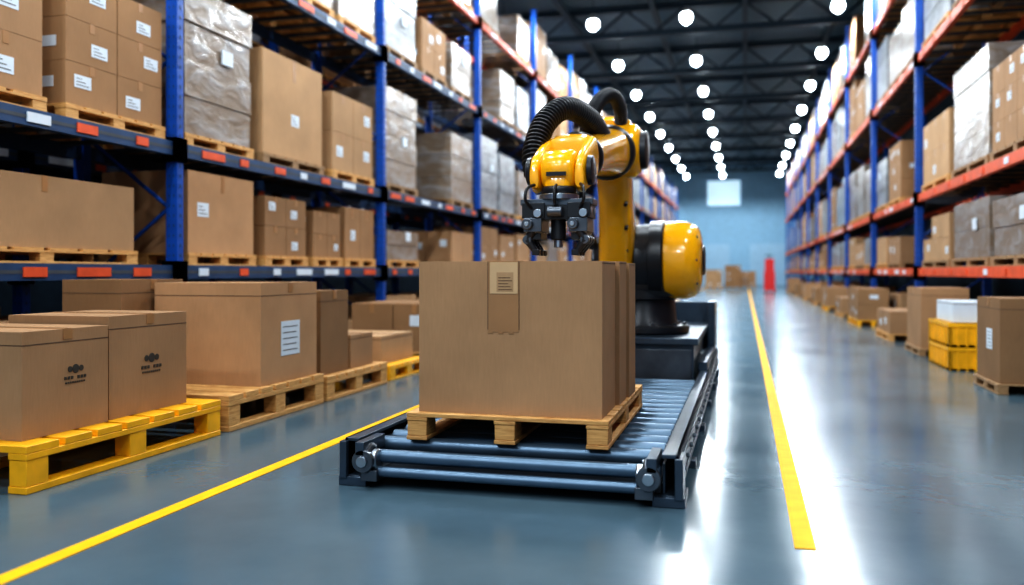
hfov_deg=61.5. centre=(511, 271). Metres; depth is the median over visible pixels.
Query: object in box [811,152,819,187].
cardboard box
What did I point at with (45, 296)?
wall
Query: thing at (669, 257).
robot arm
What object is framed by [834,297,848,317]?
cardboard box
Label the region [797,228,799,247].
cardboard box
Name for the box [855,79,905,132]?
cardboard box
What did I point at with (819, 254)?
cardboard box
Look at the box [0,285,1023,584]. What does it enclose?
floor
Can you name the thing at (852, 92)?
cardboard box
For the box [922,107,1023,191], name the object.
cardboard box
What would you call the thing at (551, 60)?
cardboard box
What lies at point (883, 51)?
cardboard box
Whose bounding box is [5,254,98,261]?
wooden pallet
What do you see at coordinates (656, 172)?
cardboard box
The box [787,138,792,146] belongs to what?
lights
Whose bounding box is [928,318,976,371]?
crate
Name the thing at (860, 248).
cardboard box
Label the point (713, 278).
cardboard box
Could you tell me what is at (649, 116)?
lights
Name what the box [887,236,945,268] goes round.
cardboard box
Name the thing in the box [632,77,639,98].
lights
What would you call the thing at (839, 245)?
cardboard box
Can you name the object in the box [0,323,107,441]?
cardboard box
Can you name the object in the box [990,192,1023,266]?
cardboard box
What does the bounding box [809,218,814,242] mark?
cardboard box
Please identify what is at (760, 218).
wall
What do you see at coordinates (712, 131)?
lights
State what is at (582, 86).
cardboard box
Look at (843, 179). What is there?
cardboard box
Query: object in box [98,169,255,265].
wooden pallet
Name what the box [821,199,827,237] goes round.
cardboard box
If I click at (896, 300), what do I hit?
cardboard box
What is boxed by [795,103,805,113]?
lights
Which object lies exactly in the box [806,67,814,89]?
lights
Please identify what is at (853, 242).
cardboard box
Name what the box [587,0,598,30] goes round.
lights
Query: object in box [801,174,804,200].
cardboard box
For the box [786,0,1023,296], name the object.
rack
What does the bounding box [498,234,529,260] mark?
cardboard box
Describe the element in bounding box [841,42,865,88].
wooden pallet
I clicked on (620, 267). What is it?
cardboard box
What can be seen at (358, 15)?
boxes
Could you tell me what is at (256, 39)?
wooden pallet
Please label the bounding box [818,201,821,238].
cardboard box
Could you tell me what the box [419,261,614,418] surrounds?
cardboard box
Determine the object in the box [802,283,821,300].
cardboard box
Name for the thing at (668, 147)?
lights
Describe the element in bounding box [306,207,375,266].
wooden pallet
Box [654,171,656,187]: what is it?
cardboard box
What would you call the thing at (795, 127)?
lights
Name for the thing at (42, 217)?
cardboard box
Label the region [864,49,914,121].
cardboard box
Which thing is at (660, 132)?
lights
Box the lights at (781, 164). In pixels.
[777,150,788,175]
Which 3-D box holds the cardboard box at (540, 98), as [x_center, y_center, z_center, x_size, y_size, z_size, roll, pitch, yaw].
[0.307,-4.316,24.535,1.120,1.572,1.431,0,0,15]
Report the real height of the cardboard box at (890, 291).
0.666 m
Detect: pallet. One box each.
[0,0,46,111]
[0,124,124,168]
[0,398,220,494]
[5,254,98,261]
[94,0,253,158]
[94,258,202,263]
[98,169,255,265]
[186,373,323,431]
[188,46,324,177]
[197,195,307,266]
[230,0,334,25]
[250,13,263,46]
[256,210,342,266]
[261,362,386,401]
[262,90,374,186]
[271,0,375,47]
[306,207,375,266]
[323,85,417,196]
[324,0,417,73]
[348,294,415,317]
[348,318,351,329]
[350,230,419,267]
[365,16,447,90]
[387,356,418,380]
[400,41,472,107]
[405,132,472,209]
[407,384,641,449]
[416,0,472,17]
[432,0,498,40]
[440,134,498,215]
[441,101,459,133]
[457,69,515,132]
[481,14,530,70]
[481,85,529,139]
[491,153,515,218]
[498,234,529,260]
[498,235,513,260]
[517,128,556,156]
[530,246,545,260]
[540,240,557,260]
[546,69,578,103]
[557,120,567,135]
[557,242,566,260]
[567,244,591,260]
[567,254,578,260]
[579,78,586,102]
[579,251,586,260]
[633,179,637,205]
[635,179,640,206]
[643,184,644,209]
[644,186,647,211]
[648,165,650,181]
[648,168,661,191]
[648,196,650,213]
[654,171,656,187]
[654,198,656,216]
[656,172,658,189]
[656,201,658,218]
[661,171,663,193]
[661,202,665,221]
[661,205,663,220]
[669,208,674,221]
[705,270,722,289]
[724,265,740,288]
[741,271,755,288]
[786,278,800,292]
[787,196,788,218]
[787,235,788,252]
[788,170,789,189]
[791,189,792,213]
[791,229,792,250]
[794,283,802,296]
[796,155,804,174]
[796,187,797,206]
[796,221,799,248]
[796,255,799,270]
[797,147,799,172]
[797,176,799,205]
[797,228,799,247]
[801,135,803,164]
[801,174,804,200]
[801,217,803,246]
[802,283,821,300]
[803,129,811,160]
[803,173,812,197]
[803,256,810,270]
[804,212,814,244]
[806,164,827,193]
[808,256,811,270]
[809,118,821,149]
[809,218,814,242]
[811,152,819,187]
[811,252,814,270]
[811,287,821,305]
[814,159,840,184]
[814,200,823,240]
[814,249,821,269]
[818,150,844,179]
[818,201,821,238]
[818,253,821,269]
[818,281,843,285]
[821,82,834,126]
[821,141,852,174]
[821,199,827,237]
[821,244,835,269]
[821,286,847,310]
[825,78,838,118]
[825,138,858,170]
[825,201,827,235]
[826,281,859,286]
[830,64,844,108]
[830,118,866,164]
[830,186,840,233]
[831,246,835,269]
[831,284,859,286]
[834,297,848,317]
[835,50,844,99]
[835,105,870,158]
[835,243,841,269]
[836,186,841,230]
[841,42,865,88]
[841,108,883,150]
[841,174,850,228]
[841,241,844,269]
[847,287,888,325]
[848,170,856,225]
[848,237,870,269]
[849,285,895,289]
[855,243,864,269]
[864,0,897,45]
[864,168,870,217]
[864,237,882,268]
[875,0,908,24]
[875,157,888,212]
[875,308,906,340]
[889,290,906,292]
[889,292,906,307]
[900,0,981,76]
[904,342,928,355]
[922,0,1023,48]
[952,0,1023,10]
[973,373,1023,394]
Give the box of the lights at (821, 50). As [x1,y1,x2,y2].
[817,25,826,57]
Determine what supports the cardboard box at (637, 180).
on the rack at (175, 152)
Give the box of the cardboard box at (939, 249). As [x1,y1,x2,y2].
[922,212,1006,267]
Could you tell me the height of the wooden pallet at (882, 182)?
1.192 m
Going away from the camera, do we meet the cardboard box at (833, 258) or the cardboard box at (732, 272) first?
the cardboard box at (833, 258)
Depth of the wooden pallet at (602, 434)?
4.67 m
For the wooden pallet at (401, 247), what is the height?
0.616 m
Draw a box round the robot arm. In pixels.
[521,87,705,334]
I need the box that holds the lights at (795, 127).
[792,119,798,131]
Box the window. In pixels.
[706,179,740,206]
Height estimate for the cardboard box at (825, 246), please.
1.045 m
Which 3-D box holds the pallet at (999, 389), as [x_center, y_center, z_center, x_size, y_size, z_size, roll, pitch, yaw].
[4.997,1.100,8.385,0.700,0.100,0.900,0,0,15]
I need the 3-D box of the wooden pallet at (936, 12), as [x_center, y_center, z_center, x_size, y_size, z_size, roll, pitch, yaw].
[7.632,-4.772,14.287,1.140,1.644,2.054,0,0,15]
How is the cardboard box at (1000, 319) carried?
on the pallet at (999, 389)
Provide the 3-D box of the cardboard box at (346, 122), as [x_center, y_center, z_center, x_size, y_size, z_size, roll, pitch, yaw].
[-2.860,-1.929,12.845,1.120,1.238,1.400,0,0,15]
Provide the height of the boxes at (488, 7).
1.210 m
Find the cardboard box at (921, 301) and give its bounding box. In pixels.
[907,287,968,348]
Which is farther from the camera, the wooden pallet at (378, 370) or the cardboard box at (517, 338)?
the wooden pallet at (378, 370)
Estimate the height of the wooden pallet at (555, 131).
1.403 m
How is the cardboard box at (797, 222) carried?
on the rack at (935, 201)
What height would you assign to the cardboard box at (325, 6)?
1.420 m
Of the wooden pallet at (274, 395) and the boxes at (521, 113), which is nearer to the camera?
the wooden pallet at (274, 395)
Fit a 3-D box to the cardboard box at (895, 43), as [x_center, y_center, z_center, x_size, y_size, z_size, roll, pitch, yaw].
[8.716,-4.551,18.288,1.140,1.202,1.673,0,0,15]
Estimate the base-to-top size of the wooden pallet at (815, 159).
1.190 m
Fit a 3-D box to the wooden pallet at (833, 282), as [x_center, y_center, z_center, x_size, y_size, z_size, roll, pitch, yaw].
[12.716,0.746,33.052,1.140,0.808,1.652,0,0,15]
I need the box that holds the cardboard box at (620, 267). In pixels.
[610,261,626,404]
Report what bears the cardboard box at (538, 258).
on the rack at (175, 152)
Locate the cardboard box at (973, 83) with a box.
[951,40,1023,178]
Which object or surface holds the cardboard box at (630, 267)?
on the wooden pallet at (602, 434)
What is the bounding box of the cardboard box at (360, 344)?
[348,331,372,368]
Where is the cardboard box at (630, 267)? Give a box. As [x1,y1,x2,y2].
[626,263,634,396]
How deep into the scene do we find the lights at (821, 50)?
30.67 m
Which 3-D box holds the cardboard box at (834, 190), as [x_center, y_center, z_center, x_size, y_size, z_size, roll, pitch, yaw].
[12.178,-2.220,31.067,1.140,1.620,1.620,0,0,15]
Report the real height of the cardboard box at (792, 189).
1.654 m
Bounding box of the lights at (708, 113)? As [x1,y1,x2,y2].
[705,101,712,117]
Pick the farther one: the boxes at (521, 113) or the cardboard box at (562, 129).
the cardboard box at (562, 129)
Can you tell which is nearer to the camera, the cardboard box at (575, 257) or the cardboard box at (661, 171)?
the cardboard box at (575, 257)
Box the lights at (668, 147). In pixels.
[666,126,687,178]
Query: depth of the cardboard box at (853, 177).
25.46 m
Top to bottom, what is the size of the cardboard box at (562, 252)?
0.880 m
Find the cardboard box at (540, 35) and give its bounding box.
[501,22,546,84]
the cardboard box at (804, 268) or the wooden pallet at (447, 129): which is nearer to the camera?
the wooden pallet at (447, 129)
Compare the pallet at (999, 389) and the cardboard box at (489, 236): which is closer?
the pallet at (999, 389)
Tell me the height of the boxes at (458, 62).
1.037 m
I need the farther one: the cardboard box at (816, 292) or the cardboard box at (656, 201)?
the cardboard box at (656, 201)
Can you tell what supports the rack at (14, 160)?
on the floor
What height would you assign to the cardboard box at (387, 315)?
0.748 m
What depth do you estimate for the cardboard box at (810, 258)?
41.98 m
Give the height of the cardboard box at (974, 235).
0.936 m
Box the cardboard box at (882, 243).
[876,236,932,268]
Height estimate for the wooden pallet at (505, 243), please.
0.819 m
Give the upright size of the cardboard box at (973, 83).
1.604 m
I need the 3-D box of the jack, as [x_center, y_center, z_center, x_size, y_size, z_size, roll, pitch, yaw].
[14.631,0.085,48.838,0.600,2.126,1.930,0,0,15]
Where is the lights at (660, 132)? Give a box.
[657,125,662,137]
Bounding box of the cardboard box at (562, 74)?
[544,64,567,102]
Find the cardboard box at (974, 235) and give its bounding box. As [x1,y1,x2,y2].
[951,195,1013,266]
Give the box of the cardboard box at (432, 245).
[403,231,472,266]
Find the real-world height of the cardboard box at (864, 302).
0.798 m
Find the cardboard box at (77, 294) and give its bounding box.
[62,279,182,311]
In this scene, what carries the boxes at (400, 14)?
on the rack at (175, 152)
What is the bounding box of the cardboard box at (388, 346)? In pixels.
[348,330,412,362]
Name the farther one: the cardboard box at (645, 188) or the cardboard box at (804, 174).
the cardboard box at (645, 188)
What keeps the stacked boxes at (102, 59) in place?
on the rack at (175, 152)
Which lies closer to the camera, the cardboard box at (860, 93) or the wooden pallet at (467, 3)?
the wooden pallet at (467, 3)
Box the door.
[702,244,785,284]
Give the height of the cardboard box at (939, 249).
0.870 m
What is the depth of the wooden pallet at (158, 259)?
11.60 m
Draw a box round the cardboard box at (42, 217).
[0,170,137,264]
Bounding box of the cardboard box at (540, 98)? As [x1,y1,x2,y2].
[497,87,545,148]
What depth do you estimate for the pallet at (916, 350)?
12.13 m
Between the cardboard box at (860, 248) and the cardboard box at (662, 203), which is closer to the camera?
the cardboard box at (860, 248)
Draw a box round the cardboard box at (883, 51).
[875,34,937,107]
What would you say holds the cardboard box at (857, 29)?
on the rack at (935, 201)
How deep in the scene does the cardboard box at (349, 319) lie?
12.62 m
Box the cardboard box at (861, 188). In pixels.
[856,164,877,221]
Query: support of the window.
in the wall at (760, 218)
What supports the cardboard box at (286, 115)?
on the rack at (175, 152)
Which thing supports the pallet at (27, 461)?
on the floor
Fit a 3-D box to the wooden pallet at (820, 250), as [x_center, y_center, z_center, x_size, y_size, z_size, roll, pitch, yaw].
[14.220,-0.537,38.602,1.140,0.935,1.648,0,0,15]
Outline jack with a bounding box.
[764,255,775,292]
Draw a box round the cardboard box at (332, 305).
[317,290,347,374]
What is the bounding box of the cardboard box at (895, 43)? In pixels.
[887,21,954,92]
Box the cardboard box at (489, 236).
[434,226,497,260]
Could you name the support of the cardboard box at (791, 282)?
on the floor
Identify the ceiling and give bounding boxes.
[432,0,864,168]
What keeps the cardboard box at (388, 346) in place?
on the pallet at (404, 366)
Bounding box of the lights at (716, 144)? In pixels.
[713,139,724,177]
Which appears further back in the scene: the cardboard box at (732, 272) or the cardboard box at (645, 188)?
the cardboard box at (732, 272)
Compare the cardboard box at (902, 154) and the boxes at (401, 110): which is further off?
the cardboard box at (902, 154)
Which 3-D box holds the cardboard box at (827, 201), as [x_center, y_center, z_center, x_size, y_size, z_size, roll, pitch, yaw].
[12.720,-2.094,33.067,1.140,1.368,1.646,0,0,15]
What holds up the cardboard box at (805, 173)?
on the rack at (935, 201)
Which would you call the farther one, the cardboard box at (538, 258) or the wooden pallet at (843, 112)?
the wooden pallet at (843, 112)
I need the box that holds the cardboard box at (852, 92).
[848,79,893,142]
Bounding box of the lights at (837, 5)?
[832,0,843,12]
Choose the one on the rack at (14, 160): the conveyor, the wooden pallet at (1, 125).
the wooden pallet at (1, 125)
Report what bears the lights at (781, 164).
hanging from the ceiling
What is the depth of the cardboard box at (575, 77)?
29.36 m
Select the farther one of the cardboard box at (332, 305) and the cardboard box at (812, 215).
the cardboard box at (812, 215)
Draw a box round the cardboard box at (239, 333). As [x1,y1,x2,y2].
[155,281,316,386]
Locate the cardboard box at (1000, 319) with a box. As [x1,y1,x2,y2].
[977,296,1023,383]
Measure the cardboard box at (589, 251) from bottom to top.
0.955 m
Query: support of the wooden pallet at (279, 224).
on the rack at (175, 152)
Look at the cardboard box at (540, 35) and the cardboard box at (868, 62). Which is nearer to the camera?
the cardboard box at (868, 62)
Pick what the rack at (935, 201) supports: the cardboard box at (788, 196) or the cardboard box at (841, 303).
the cardboard box at (788, 196)
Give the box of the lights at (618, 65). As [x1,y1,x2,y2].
[614,40,622,70]
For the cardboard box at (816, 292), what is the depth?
29.33 m
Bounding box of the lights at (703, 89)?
[699,73,708,95]
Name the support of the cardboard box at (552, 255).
on the rack at (175, 152)
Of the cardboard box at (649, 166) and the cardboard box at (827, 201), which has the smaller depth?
the cardboard box at (827, 201)
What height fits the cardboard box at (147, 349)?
0.634 m
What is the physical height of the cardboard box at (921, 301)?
0.834 m
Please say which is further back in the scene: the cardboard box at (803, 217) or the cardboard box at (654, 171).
the cardboard box at (654, 171)
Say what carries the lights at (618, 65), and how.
hanging from the ceiling
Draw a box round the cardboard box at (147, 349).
[8,310,186,419]
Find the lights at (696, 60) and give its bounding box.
[691,34,703,66]
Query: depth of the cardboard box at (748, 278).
59.80 m
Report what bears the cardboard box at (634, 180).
on the rack at (175, 152)
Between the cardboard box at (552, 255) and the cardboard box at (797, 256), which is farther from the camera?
the cardboard box at (797, 256)
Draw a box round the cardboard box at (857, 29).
[848,15,880,75]
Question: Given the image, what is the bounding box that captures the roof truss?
[457,0,864,173]
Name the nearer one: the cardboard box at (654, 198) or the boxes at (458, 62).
the boxes at (458, 62)
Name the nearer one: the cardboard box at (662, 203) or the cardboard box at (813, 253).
the cardboard box at (813, 253)
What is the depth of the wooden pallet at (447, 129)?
22.69 m
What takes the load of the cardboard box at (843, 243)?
on the rack at (935, 201)
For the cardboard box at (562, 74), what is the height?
1.044 m
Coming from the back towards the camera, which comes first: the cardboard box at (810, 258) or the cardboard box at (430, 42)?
the cardboard box at (810, 258)
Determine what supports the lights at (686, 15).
hanging from the ceiling
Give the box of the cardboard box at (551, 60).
[514,48,558,93]
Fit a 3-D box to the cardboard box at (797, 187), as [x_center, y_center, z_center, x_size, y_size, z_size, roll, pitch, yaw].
[18.132,-4.561,53.040,1.140,1.221,1.561,0,0,15]
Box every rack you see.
[0,0,677,305]
[0,37,574,314]
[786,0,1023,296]
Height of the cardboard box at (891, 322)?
0.498 m
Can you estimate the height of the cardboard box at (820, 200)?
1.742 m
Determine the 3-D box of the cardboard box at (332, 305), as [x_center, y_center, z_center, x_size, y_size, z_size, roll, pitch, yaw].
[-2.042,0.547,8.059,0.843,0.764,0.552,0,0,15]
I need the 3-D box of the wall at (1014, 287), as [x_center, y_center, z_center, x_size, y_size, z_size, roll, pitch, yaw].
[16.213,-4.050,28.865,0.200,10.400,92.200,0,0,15]
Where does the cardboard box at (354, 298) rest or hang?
on the floor
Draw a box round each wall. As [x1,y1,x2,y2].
[0,42,593,315]
[638,165,841,280]
[842,29,1023,299]
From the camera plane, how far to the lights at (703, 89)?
37.23 m
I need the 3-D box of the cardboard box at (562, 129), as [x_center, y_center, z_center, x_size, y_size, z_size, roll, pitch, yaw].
[1.133,-4.269,27.585,1.120,1.478,1.318,0,0,15]
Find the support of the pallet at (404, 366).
on the floor
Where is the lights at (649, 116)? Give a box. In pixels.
[646,104,652,120]
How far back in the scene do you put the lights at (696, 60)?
31.82 m
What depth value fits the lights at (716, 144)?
58.89 m
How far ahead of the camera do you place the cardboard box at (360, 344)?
8.48 m
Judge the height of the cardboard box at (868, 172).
1.255 m
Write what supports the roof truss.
attached to the ceiling
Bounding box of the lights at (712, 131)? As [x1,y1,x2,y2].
[709,123,715,134]
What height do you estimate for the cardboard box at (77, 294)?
0.834 m
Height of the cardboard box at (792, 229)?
1.464 m
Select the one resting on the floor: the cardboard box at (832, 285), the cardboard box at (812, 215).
the cardboard box at (832, 285)
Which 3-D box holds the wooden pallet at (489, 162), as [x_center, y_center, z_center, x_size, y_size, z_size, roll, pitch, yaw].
[-1.036,-2.169,19.577,1.120,1.718,1.468,0,0,15]
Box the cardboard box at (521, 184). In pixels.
[509,170,529,220]
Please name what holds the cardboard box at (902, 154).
on the rack at (935, 201)
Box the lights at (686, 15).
[680,0,691,23]
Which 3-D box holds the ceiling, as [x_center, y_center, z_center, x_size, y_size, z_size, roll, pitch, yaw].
[6.947,-9.350,31.375,19.400,0.200,92.200,0,0,15]
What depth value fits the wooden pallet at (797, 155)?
52.90 m
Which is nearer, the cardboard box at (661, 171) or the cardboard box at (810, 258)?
the cardboard box at (810, 258)
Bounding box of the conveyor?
[339,300,719,508]
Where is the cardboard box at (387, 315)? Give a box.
[352,300,418,355]
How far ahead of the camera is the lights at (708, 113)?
42.64 m
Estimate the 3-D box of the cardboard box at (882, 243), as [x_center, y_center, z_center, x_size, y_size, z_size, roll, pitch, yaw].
[9.171,-0.437,19.966,1.140,0.734,1.526,0,0,15]
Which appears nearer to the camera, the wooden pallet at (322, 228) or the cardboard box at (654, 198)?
the wooden pallet at (322, 228)
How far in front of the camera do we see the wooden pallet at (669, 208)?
69.78 m
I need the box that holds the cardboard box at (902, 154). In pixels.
[888,140,958,207]
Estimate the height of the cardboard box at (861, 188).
1.494 m
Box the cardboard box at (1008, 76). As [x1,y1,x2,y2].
[990,44,1023,161]
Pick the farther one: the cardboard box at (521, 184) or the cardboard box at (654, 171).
the cardboard box at (654, 171)
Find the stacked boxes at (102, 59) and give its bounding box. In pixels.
[0,0,164,141]
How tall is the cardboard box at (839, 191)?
1.452 m
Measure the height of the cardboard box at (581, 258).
0.688 m
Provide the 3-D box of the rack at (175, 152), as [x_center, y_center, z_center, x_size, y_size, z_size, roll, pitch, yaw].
[3.385,-3.000,35.915,1.330,8.300,76.680,0,0,15]
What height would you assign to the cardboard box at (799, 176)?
1.685 m
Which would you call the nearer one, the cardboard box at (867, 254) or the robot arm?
the robot arm
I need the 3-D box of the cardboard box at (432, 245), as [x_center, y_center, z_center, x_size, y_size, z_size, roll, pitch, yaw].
[-1.526,-0.443,17.771,1.120,0.745,1.424,0,0,15]
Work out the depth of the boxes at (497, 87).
20.49 m
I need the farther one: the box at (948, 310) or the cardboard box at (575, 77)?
the cardboard box at (575, 77)
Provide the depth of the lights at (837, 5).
25.25 m
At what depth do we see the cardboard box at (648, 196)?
51.89 m
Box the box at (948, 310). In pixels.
[937,299,976,322]
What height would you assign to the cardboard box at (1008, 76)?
1.203 m
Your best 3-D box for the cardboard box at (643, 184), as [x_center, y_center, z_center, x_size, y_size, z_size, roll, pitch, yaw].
[6.959,-4.281,49.087,1.120,1.502,1.311,0,0,15]
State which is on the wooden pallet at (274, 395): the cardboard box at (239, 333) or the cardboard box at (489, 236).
the cardboard box at (239, 333)
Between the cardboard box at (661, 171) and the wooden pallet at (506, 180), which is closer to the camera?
the wooden pallet at (506, 180)
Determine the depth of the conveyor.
4.67 m

